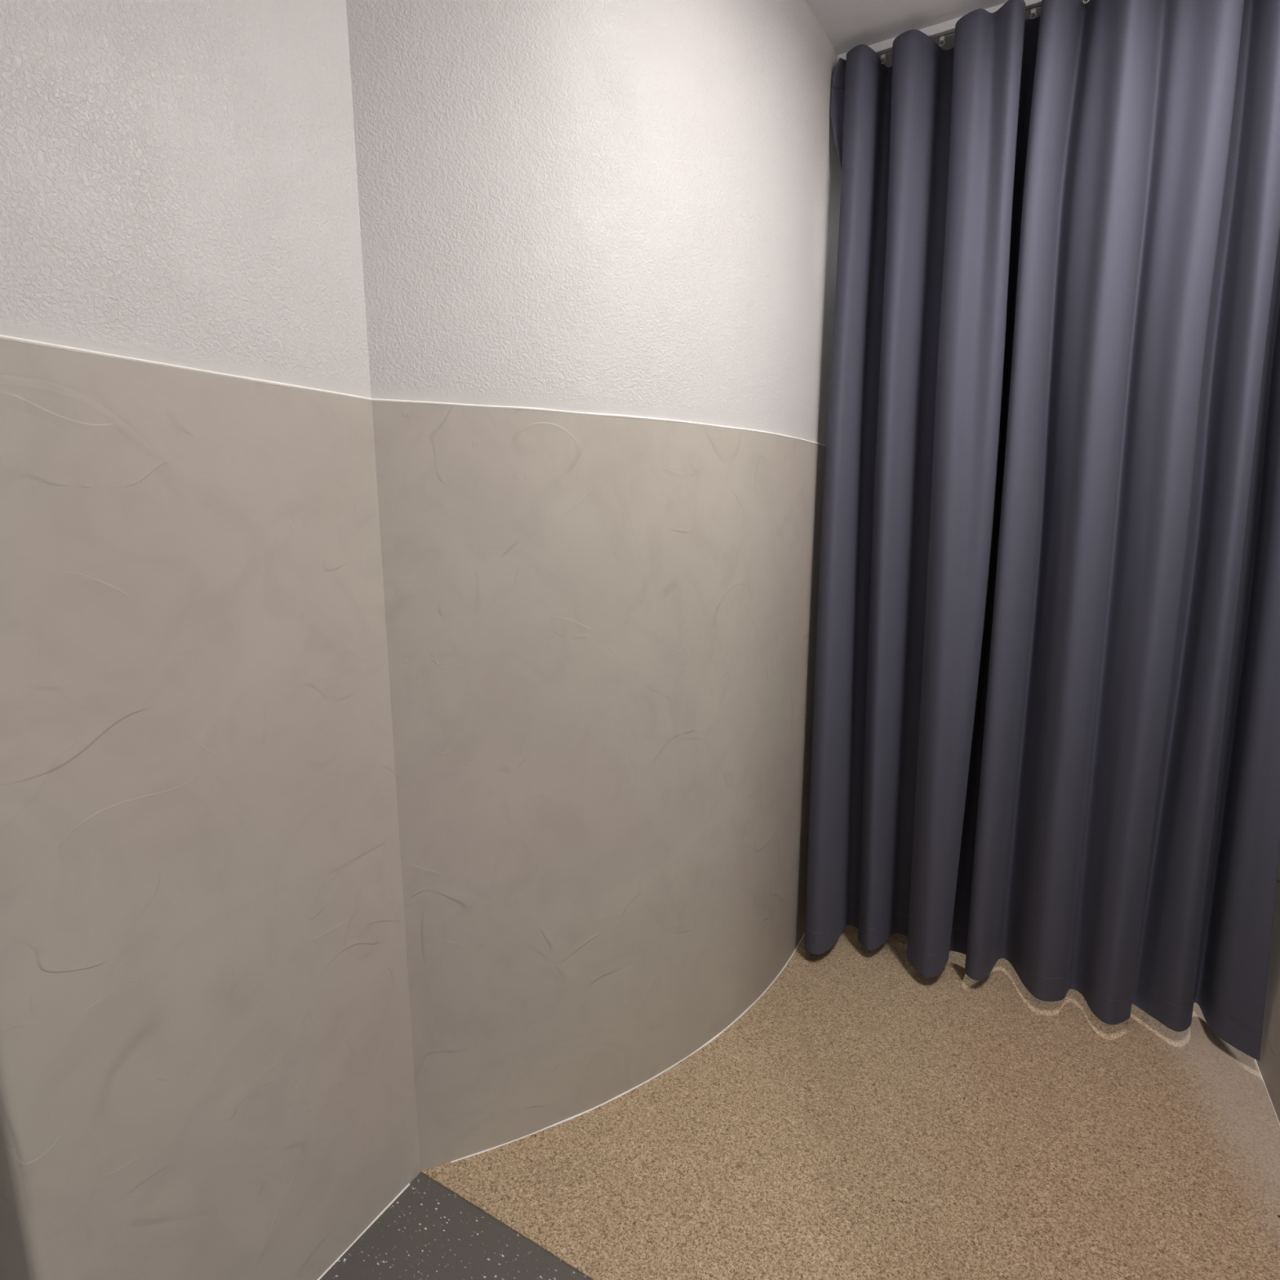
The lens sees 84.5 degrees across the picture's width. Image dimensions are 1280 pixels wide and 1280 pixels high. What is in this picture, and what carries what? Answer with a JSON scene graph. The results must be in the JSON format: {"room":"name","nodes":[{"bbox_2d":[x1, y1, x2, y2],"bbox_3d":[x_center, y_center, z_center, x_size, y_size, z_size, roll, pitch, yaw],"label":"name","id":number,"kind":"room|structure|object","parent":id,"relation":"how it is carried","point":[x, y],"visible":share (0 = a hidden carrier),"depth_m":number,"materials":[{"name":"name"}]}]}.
{"room":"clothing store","nodes":[
{"label":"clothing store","id":0,"kind":"room"},
{"bbox_2d":[0,0,420,1279],"bbox_3d":[-1.367,-0.151,1.414,1.758,2.490,0.604,6,12,29],"label":"wall","id":1,"kind":"structure","parent":0,"point":[206,1063],"depth_m":0.97,"materials":[{"name":"white paint"}]},
{"bbox_2d":[0,334,371,400],"bbox_3d":[-1.353,-0.437,1.353,1.729,0.007,0.606,6,12,29],"label":"trim","id":2,"kind":"structure","parent":1,"relation":"attached to","point":[2,336],"depth_m":0.90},
{"bbox_2d":[317,1182,409,1279],"bbox_3d":[-0.601,1.151,1.213,0.004,0.005,0.528,6,12,29],"label":"trim","id":3,"kind":"structure","parent":1,"relation":"attached to","point":[408,1184],"depth_m":1.35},
{"bbox_2d":[320,1172,591,1279],"bbox_3d":[0.118,1.334,0.492,5.500,0.100,7.150,6,12,29],"label":"floor","id":4,"kind":"structure","parent":0,"point":[429,1232],"depth_m":1.31,"materials":[{"name":"plastic"}]},
{"bbox_2d":[346,0,841,1172],"bbox_3d":[0.523,-0.311,2.320,0.399,2.490,2.927,8,13,37],"label":"wall","id":5,"kind":"structure","parent":0,"point":[601,631],"depth_m":1.42,"materials":[{"name":"white paint"}]},
{"bbox_2d":[371,398,826,446],"bbox_3d":[0.567,-0.592,2.233,0.295,0.007,2.928,8,13,38],"label":"trim","id":6,"kind":"structure","parent":5,"relation":"attached to","point":[372,399],"depth_m":1.34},
{"bbox_2d":[450,933,804,1162],"bbox_3d":[0.588,0.914,2.522,0.270,0.006,2.875,8,13,37],"label":"trim","id":7,"kind":"structure","parent":5,"relation":"attached to","point":[763,993],"depth_m":1.67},
{"bbox_2d":[421,924,1279,1279],"bbox_3d":[0.948,0.954,2.317,1.585,0.003,2.891,6,12,29],"label":"floor","id":8,"kind":"structure","parent":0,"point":[869,1116],"depth_m":1.51,"materials":[{"name":"beige carpet"}]},
{"bbox_2d":[804,0,1089,66],"bbox_3d":[0.123,-1.215,0.033,5.500,0.100,7.150,6,12,29],"label":"ceiling","id":9,"kind":"structure","parent":0,"point":[847,24],"depth_m":1.65,"materials":[{"name":"paint"}]},
{"bbox_2d":[836,0,1041,62],"bbox_3d":[1.003,-1.421,1.523,1.142,0.021,0.036,6,12,29],"label":"track","id":10,"kind":"object","parent":9,"relation":"attached to","point":[947,28],"visible":0.22,"depth_m":1.68,"materials":[{"name":"white metal"}]},
{"bbox_2d":[804,0,1279,1061],"bbox_3d":[1.038,-0.233,1.809,1.129,2.437,0.339,6,12,29],"label":"curtain","id":11,"kind":"object","parent":10,"relation":"hanging from","point":[1046,732],"visible":1,"depth_m":1.73,"materials":[{"name":"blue fabric"}]},
{"bbox_2d":[1255,850,1279,1122],"bbox_3d":[2.370,-0.057,0.928,2.058,2.490,3.550,6,12,29],"label":"wall","id":12,"kind":"structure","parent":0,"point":[1268,1064],"depth_m":1.69,"materials":[{"name":"white paint"}]},
{"bbox_2d":[1254,1058,1279,1125],"bbox_3d":[1.474,1.073,1.649,0.004,0.005,3.550,6,12,29],"label":"trim","id":13,"kind":"structure","parent":12,"relation":"attached to","point":[1255,1059],"depth_m":1.66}
]}

